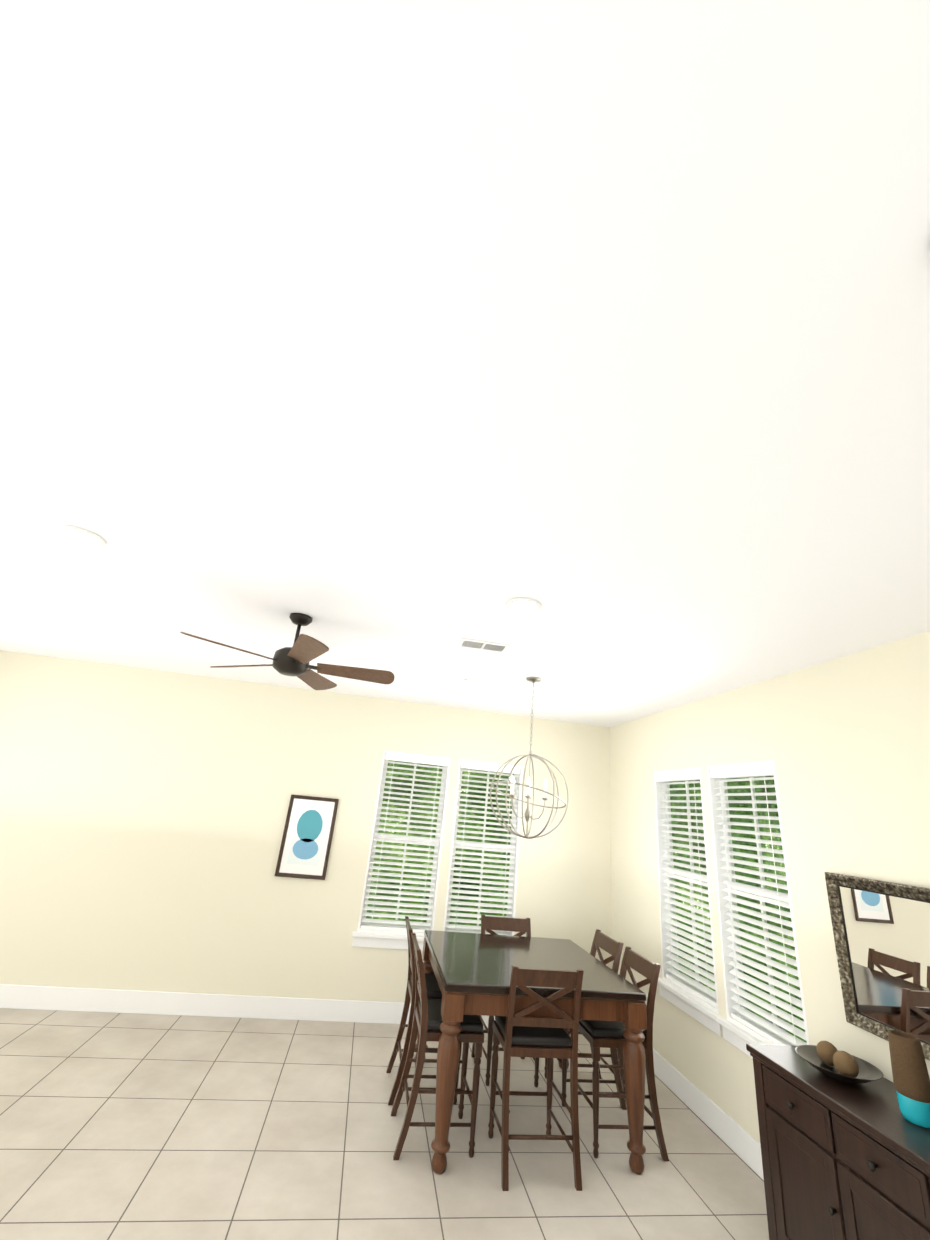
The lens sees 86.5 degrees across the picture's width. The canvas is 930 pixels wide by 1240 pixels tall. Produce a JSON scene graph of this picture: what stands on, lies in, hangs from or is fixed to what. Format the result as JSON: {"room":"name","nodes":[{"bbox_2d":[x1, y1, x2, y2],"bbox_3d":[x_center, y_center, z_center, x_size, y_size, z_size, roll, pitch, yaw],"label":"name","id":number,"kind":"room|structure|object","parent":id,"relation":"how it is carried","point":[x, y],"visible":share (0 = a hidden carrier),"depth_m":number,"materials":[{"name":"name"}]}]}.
{"room":"dining room","nodes":[
{"label":"dining room","id":0,"kind":"room"},
{"bbox_2d":[0,650,611,1002],"bbox_3d":[-1.958,2.263,5.194,7.650,3.100,0.150,9,-21,-8],"label":"wall","id":1,"kind":"structure","parent":0,"point":[143,813],"depth_m":5.09,"materials":[{"name":"paint"}]},
{"bbox_2d":[0,984,578,1030],"bbox_3d":[-2.154,3.587,4.588,7.498,0.170,0.015,9,-21,-8],"label":"baseboard","id":2,"kind":"structure","parent":1,"relation":"attached to","point":[120,1001],"depth_m":4.54,"materials":[{"name":"white wood"}]},
{"bbox_2d":[275,794,338,879],"bbox_3d":[-1.641,2.259,5.157,0.500,0.780,0.028,9,-21,-8],"label":"picture","id":3,"kind":"object","parent":1,"relation":"attached to","point":[304,851],"visible":0.98,"depth_m":5.15,"materials":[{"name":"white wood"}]},
{"bbox_2d":[352,750,450,950],"bbox_3d":[-0.639,2.436,5.352,0.860,1.905,0.200,9,-21,-8],"label":"window","id":4,"kind":"structure","parent":1,"relation":"in","point":[381,933],"depth_m":5.30,"materials":[{"name":"white"}]},
{"bbox_2d":[443,759,522,935],"bbox_3d":[0.209,2.563,5.466,0.850,1.905,0.200,9,-21,-8],"label":"window","id":5,"kind":"structure","parent":1,"relation":"in","point":[512,848],"depth_m":5.46,"materials":[{"name":"white"}]},
{"bbox_2d":[0,1008,768,1239],"bbox_3d":[-1.211,1.881,-0.548,7.800,0.120,11.300,9,-21,-8],"label":"floor","id":6,"kind":"structure","parent":0,"point":[123,1126],"depth_m":3.02,"materials":[{"name":"tile"}]},
{"bbox_2d":[386,916,461,1104],"bbox_3d":[-0.282,3.032,3.918,0.511,1.075,0.474,9,-21,-8],"label":"chair","id":7,"kind":"object","parent":6,"relation":"on","point":[433,989],"visible":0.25,"depth_m":3.80,"materials":[{"name":"brown wood"}]},
{"bbox_2d":[391,933,483,1159],"bbox_3d":[-0.168,2.843,3.392,0.511,1.075,0.474,9,-21,-8],"label":"chair","id":8,"kind":"object","parent":6,"relation":"on","point":[427,1020],"visible":0.92,"depth_m":3.24,"materials":[{"name":"brown wood"}]},
{"bbox_2d":[471,914,538,1087],"bbox_3d":[0.379,3.235,4.277,0.474,1.075,0.511,9,-21,-8],"label":"chair","id":9,"kind":"object","parent":6,"relation":"on","point":[489,924],"visible":0.4,"depth_m":4.60,"materials":[{"name":"brown wood"}]},
{"bbox_2d":[414,930,646,1173],"bbox_3d":[0.390,3.103,3.738,1.388,0.940,1.408,9,-21,-8],"label":"dining table","id":10,"kind":"object","parent":6,"relation":"on","point":[472,972],"visible":0.85,"depth_m":3.29,"materials":[{"name":"brown wood"}]},
{"bbox_2d":[488,965,583,1190],"bbox_3d":[0.451,2.851,3.252,0.474,1.075,0.511,9,-21,-8],"label":"chair","id":11,"kind":"object","parent":6,"relation":"on","point":[521,1034],"visible":1,"depth_m":3.17,"materials":[{"name":"brown wood"}]},
{"bbox_2d":[544,929,626,1109],"bbox_3d":[0.974,3.221,4.086,0.511,1.075,0.474,9,-21,-8],"label":"chair","id":12,"kind":"object","parent":6,"relation":"on","point":[609,945],"visible":0.38,"depth_m":4.02,"materials":[{"name":"brown wood"}]},
{"bbox_2d":[570,946,668,1160],"bbox_3d":[1.073,3.030,3.558,0.511,1.075,0.474,9,-21,-8],"label":"chair","id":13,"kind":"object","parent":6,"relation":"on","point":[597,1034],"visible":0.58,"depth_m":3.38,"materials":[{"name":"brown wood"}]},
{"bbox_2d":[746,1044,929,1239],"bbox_3d":[1.897,2.585,1.957,0.535,0.920,1.450,9,-21,-8],"label":"sideboard","id":14,"kind":"object","parent":6,"relation":"on","point":[842,1161],"visible":0.96,"depth_m":2.24,"materials":[{"name":"brown wood"}]},
{"bbox_2d":[795,1045,883,1083],"bbox_3d":[1.875,2.253,2.478,0.360,0.062,0.360,9,-21,-8],"label":"decorative bowl","id":15,"kind":"object","parent":14,"relation":"on","point":[869,1072],"visible":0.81,"depth_m":2.48,"materials":[{"name":"black ceramic"}]},
{"bbox_2d":[816,1041,829,1062],"bbox_3d":[1.877,2.240,2.553,0.098,0.100,0.100,9,-21,-8],"label":"decorative ball","id":16,"kind":"object","parent":15,"relation":"in","point":[819,1048],"depth_m":2.55,"materials":[{"name":"wicker"}]},
{"bbox_2d":[822,1043,858,1077],"bbox_3d":[1.879,2.194,2.438,0.102,0.104,0.104,9,-21,-8],"label":"decorative ball","id":17,"kind":"object","parent":15,"relation":"in","point":[844,1063],"depth_m":2.43,"materials":[{"name":"wicker"}]},
{"bbox_2d":[888,1030,929,1128],"bbox_3d":[1.970,2.019,2.181,0.132,0.305,0.132,9,-21,-8],"label":"vase","id":18,"kind":"object","parent":14,"relation":"on","point":[911,1078],"visible":1,"depth_m":2.15,"materials":[{"name":"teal ceramic"}]},
{"bbox_2d":[0,0,929,726],"bbox_3d":[-0.913,-1.115,0.593,7.800,0.120,11.300,9,-21,-8],"label":"ceiling","id":19,"kind":"structure","parent":0,"point":[408,344],"depth_m":1.25,"materials":[{"name":"paint"}]},
{"bbox_2d":[57,525,105,546],"bbox_3d":[-1.934,-0.421,2.493,0.204,0.010,0.204,9,-21,-8],"label":"recessed light","id":20,"kind":"object","parent":19,"relation":"in","point":[81,536],"visible":1,"depth_m":2.49,"materials":[{"name":"white plastic"}]},
{"bbox_2d":[180,613,394,689],"bbox_3d":[-1.081,0.173,3.287,1.265,0.399,1.306,9,-21,-8],"label":"fan","id":21,"kind":"object","parent":19,"relation":"hanging from","point":[300,654],"visible":1,"depth_m":3.24,"materials":[{"name":"brown wood"}]},
{"bbox_2d":[457,638,510,653],"bbox_3d":[0.133,0.188,3.557,0.350,0.009,0.200,9,-21,-8],"label":"ceiling vent","id":22,"kind":"object","parent":19,"relation":"in","point":[483,645],"visible":1,"depth_m":3.55,"materials":[{"name":"white metal"}]},
{"bbox_2d":[506,598,541,612],"bbox_3d":[0.331,-0.081,2.795,0.204,0.010,0.204,9,-21,-8],"label":"recessed light","id":23,"kind":"object","parent":19,"relation":"in","point":[523,605],"visible":1,"depth_m":2.79,"materials":[{"name":"white plastic"}]},
{"bbox_2d":[490,677,568,838],"bbox_3d":[0.539,1.105,4.068,0.591,1.279,0.604,9,-21,-8],"label":"chandelier","id":24,"kind":"object","parent":19,"relation":"hanging from","point":[527,813],"visible":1,"depth_m":3.91,"materials":[{"name":"grey metal"}]},
{"bbox_2d":[610,631,929,1142],"bbox_3d":[2.688,0.947,0.523,0.150,3.100,11.000,9,-21,-8],"label":"wall","id":25,"kind":"structure","parent":0,"point":[843,743],"depth_m":3.21,"materials":[{"name":"paint"}]},
{"bbox_2d":[654,767,721,1036],"bbox_3d":[1.949,2.306,4.336,0.200,1.905,0.860,9,-21,-8],"label":"window","id":26,"kind":"structure","parent":25,"relation":"in","point":[700,994],"depth_m":4.33,"materials":[{"name":"white"}]},
{"bbox_2d":[644,1049,763,1179],"bbox_3d":[1.954,3.292,2.739,0.015,0.170,5.032,9,-21,-8],"label":"baseboard","id":27,"kind":"structure","parent":25,"relation":"attached to","point":[738,1140],"depth_m":3.58,"materials":[{"name":"white wood"}]},
{"bbox_2d":[707,760,808,1057],"bbox_3d":[2.098,2.019,3.544,0.200,1.905,0.850,9,-21,-8],"label":"window","id":28,"kind":"structure","parent":25,"relation":"in","point":[739,1014],"depth_m":3.55,"materials":[{"name":"white"}]},
{"bbox_2d":[824,872,929,1060],"bbox_3d":[2.233,1.680,2.342,0.045,0.740,1.080,9,-21,-8],"label":"wall mirror","id":29,"kind":"object","parent":25,"relation":"attached to","point":[881,931],"visible":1,"depth_m":2.59,"materials":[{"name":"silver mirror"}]},
{"label":"outside","id":30,"kind":"structure","parent":0,"visible":0},
{"bbox_2d":[366,760,783,1018],"bbox_3d":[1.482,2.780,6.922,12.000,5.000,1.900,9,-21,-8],"label":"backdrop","id":31,"kind":"structure","parent":30,"point":[745,805],"depth_m":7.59,"materials":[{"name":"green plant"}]},
{"bbox_2d":[758,776,806,1042],"bbox_3d":[3.425,1.581,3.266,1.900,5.000,6.250,9,-21,-8],"label":"window blind","id":32,"kind":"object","parent":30,"point":[764,805],"depth_m":5.99,"materials":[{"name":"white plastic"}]}
]}

